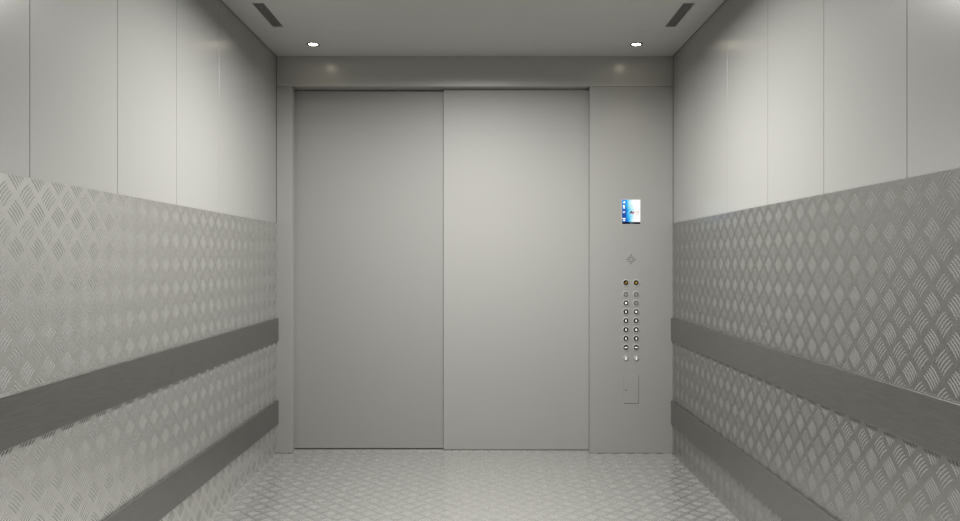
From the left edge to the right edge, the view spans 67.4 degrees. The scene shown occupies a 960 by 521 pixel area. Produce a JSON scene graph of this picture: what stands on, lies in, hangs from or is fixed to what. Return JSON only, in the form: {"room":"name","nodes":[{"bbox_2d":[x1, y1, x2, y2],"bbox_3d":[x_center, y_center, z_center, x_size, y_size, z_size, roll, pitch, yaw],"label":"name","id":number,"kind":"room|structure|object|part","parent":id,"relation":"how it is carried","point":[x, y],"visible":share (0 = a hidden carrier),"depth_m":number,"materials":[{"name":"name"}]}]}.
{"room":"freight elevator interior","nodes":[
{"label":"freight elevator interior","id":0,"kind":"room"},
{"bbox_2d":[0,0,276,222],"bbox_3d":[-1.194,-0.048,1.946,0.030,2.369,4.685,0,0,0],"label":"wall","id":1,"kind":"structure","parent":0,"point":[174,102],"depth_m":2.53,"materials":[{"name":"grey metal"}]},
{"bbox_3d":[-1.188,-0.684,1.658,0.016,1.037,0.454,0,0,0],"label":"panel","id":2,"kind":"part","parent":1,"relation":"part of","materials":[{"name":"grey metal"}]},
{"bbox_3d":[-1.188,-0.684,2.115,0.016,1.037,0.454,0,0,0],"label":"panel","id":3,"kind":"part","parent":1,"relation":"part of","materials":[{"name":"grey metal"}]},
{"bbox_2d":[0,173,276,520],"bbox_3d":[-1.177,0.450,1.887,0.004,1.331,4.563,0,0,0],"label":"plate","id":4,"kind":"object","parent":1,"relation":"attached to","point":[90,279],"visible":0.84,"depth_m":2.39,"materials":[{"name":"metal"}]},
{"bbox_2d":[0,318,278,451],"bbox_3d":[-1.169,0.400,1.885,0.012,0.136,4.543,0,0,0],"label":"rail","id":5,"kind":"object","parent":4,"relation":"attached to","point":[28,414],"visible":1,"depth_m":2.28,"materials":[{"name":"metal"}]},
{"bbox_2d":[102,400,278,520],"bbox_3d":[-1.169,0.877,1.885,0.012,0.139,4.543,0,0,0],"label":"rail","id":6,"kind":"object","parent":4,"relation":"attached to","point":[161,498],"visible":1,"depth_m":2.93,"materials":[{"name":"metal"}]},
{"bbox_3d":[-1.188,-0.684,2.571,0.016,1.037,0.454,0,0,0],"label":"panel","id":7,"kind":"part","parent":1,"relation":"part of","materials":[{"name":"grey metal"}]},
{"bbox_3d":[-1.188,-0.684,3.028,0.016,1.037,0.454,0,0,0],"label":"panel","id":8,"kind":"part","parent":1,"relation":"part of","materials":[{"name":"grey metal"}]},
{"bbox_3d":[-1.188,-0.684,3.484,0.016,1.037,0.454,0,0,0],"label":"panel","id":9,"kind":"part","parent":1,"relation":"part of","materials":[{"name":"grey metal"}]},
{"bbox_3d":[-1.188,-0.684,3.941,0.016,1.037,0.454,0,0,0],"label":"panel","id":10,"kind":"part","parent":1,"relation":"part of","materials":[{"name":"grey metal"}]},
{"bbox_2d":[206,451,739,520],"bbox_3d":[-0.030,1.126,1.911,2.296,0.020,4.615,0,0,0],"label":"floor","id":11,"kind":"structure","parent":0,"point":[296,485],"depth_m":3.49,"materials":[{"name":"grey metal"}]},
{"bbox_2d":[222,0,724,55],"bbox_3d":[-0.030,-1.207,1.946,2.358,0.050,4.685,0,0,0],"label":"ceiling","id":12,"kind":"structure","parent":0,"point":[340,27],"depth_m":3.65,"materials":[{"name":"grey metal"}]},
{"bbox_2d":[252,3,282,26],"bbox_3d":[-1.021,-1.197,3.474,0.054,0.031,0.335,0,0,0],"label":"ceiling vent","id":13,"kind":"object","parent":12,"relation":"in","point":[262,8],"visible":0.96,"depth_m":3.47,"materials":[{"name":"grey metal"}]},
{"bbox_2d":[307,42,319,46],"bbox_3d":[-0.912,-1.180,3.936,0.068,0.004,0.068,0,0,0],"label":"recessed light","id":14,"kind":"object","parent":12,"relation":"in","point":[313,44],"visible":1,"depth_m":3.94,"materials":[{"name":"white"}]},
{"bbox_3d":[-0.030,-1.189,3.484,2.290,0.014,0.455,0,0,0],"label":"panel","id":15,"kind":"part","parent":12,"relation":"part of","materials":[{"name":"grey metal"}]},
{"bbox_3d":[-0.030,-1.189,3.941,2.290,0.014,0.456,0,0,0],"label":"panel","id":16,"kind":"part","parent":12,"relation":"part of","materials":[{"name":"grey metal"}]},
{"bbox_2d":[630,42,642,46],"bbox_3d":[0.855,-1.180,3.936,0.068,0.004,0.068,0,0,0],"label":"recessed light","id":17,"kind":"object","parent":12,"relation":"in","point":[635,44],"visible":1,"depth_m":3.94,"materials":[{"name":"white"}]},
{"bbox_2d":[665,3,694,26],"bbox_3d":[0.961,-1.197,3.474,0.053,0.031,0.335,0,0,0],"label":"ceiling vent","id":18,"kind":"object","parent":12,"relation":"in","point":[682,11],"visible":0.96,"depth_m":3.47,"materials":[{"name":"grey metal"}]},
{"bbox_2d":[277,56,672,452],"bbox_3d":[-0.030,-0.043,4.226,2.296,2.318,0.114,0,0,0],"label":"door frame","id":19,"kind":"structure","parent":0,"point":[294,73],"depth_m":4.17,"materials":[{"name":"metal"}]},
{"bbox_3d":[-1.133,0.054,4.198,0.090,2.122,0.058,0,0,0],"label":"jamb post","id":20,"kind":"part","parent":19,"relation":"part of","materials":[{"name":"metal"}]},
{"bbox_2d":[294,91,443,447],"bbox_3d":[-0.650,0.053,4.272,0.978,2.114,0.026,0,0,0],"label":"door","id":21,"kind":"structure","parent":19,"relation":"in","point":[369,165],"depth_m":4.26,"materials":[{"name":"metal"}]},
{"bbox_2d":[294,448,588,450],"bbox_3d":[-0.030,1.126,4.261,2.298,0.020,0.084,0,0,0],"label":"door sill","id":22,"kind":"structure","parent":19,"relation":"attached to","point":[295,449],"depth_m":4.25,"materials":[{"name":"metal"}]},
{"bbox_2d":[444,89,588,449],"bbox_3d":[0.236,0.053,4.245,0.901,2.118,0.024,0,0,0],"label":"door","id":23,"kind":"structure","parent":19,"relation":"in","point":[516,161],"depth_m":4.23,"materials":[{"name":"metal"}]},
{"bbox_2d":[589,87,672,452],"bbox_3d":[0.877,0.054,4.196,0.481,2.122,0.063,0,0,0],"label":"control panel","id":24,"kind":"object","parent":19,"relation":"attached to","point":[631,128],"visible":1,"depth_m":4.17,"materials":[{"name":"metal"}]},
{"bbox_2d":[626,200,639,221],"bbox_3d":[0.886,-0.287,4.168,0.083,0.128,0.001,0,0,0],"label":"display screen","id":25,"kind":"object","parent":24,"relation":"on","point":[632,206],"depth_m":4.17,"materials":[{"name":"white glass"}]},
{"bbox_2d":[673,0,959,222],"bbox_3d":[1.134,-0.048,1.946,0.030,2.369,4.685,0,0,0],"label":"wall","id":26,"kind":"structure","parent":0,"point":[775,101],"depth_m":2.44,"materials":[{"name":"grey metal"}]},
{"bbox_3d":[1.127,-0.684,3.941,0.016,1.037,0.454,0,0,0],"label":"panel","id":27,"kind":"part","parent":26,"relation":"part of","materials":[{"name":"grey metal"}]},
{"bbox_3d":[1.127,-0.684,3.484,0.016,1.037,0.454,0,0,0],"label":"panel","id":28,"kind":"part","parent":26,"relation":"part of","materials":[{"name":"grey metal"}]},
{"bbox_3d":[1.127,-0.684,3.028,0.016,1.037,0.454,0,0,0],"label":"panel","id":29,"kind":"part","parent":26,"relation":"part of","materials":[{"name":"grey metal"}]},
{"bbox_3d":[1.127,-0.684,2.571,0.016,1.037,0.454,0,0,0],"label":"panel","id":30,"kind":"part","parent":26,"relation":"part of","materials":[{"name":"grey metal"}]},
{"bbox_2d":[673,168,959,520],"bbox_3d":[1.116,0.450,1.887,0.004,1.331,4.563,0,0,0],"label":"plate","id":31,"kind":"object","parent":26,"relation":"attached to","point":[865,280],"visible":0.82,"depth_m":2.30,"materials":[{"name":"metal"}]},
{"bbox_2d":[671,400,838,520],"bbox_3d":[1.108,0.877,1.885,0.012,0.139,4.543,0,0,0],"label":"rail","id":32,"kind":"object","parent":31,"relation":"attached to","point":[784,500],"visible":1,"depth_m":2.94,"materials":[{"name":"metal"}]},
{"bbox_2d":[671,318,959,462],"bbox_3d":[1.108,0.400,1.885,0.012,0.136,4.543,0,0,0],"label":"rail","id":33,"kind":"object","parent":31,"relation":"attached to","point":[927,421],"visible":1,"depth_m":2.17,"materials":[{"name":"metal"}]},
{"bbox_3d":[1.127,-0.684,2.115,0.016,1.037,0.454,0,0,0],"label":"panel","id":34,"kind":"part","parent":26,"relation":"part of","materials":[{"name":"grey metal"}]},
{"bbox_3d":[1.127,-0.684,1.658,0.016,1.037,0.454,0,0,0],"label":"panel","id":35,"kind":"part","parent":26,"relation":"part of","materials":[{"name":"grey metal"}]}
]}

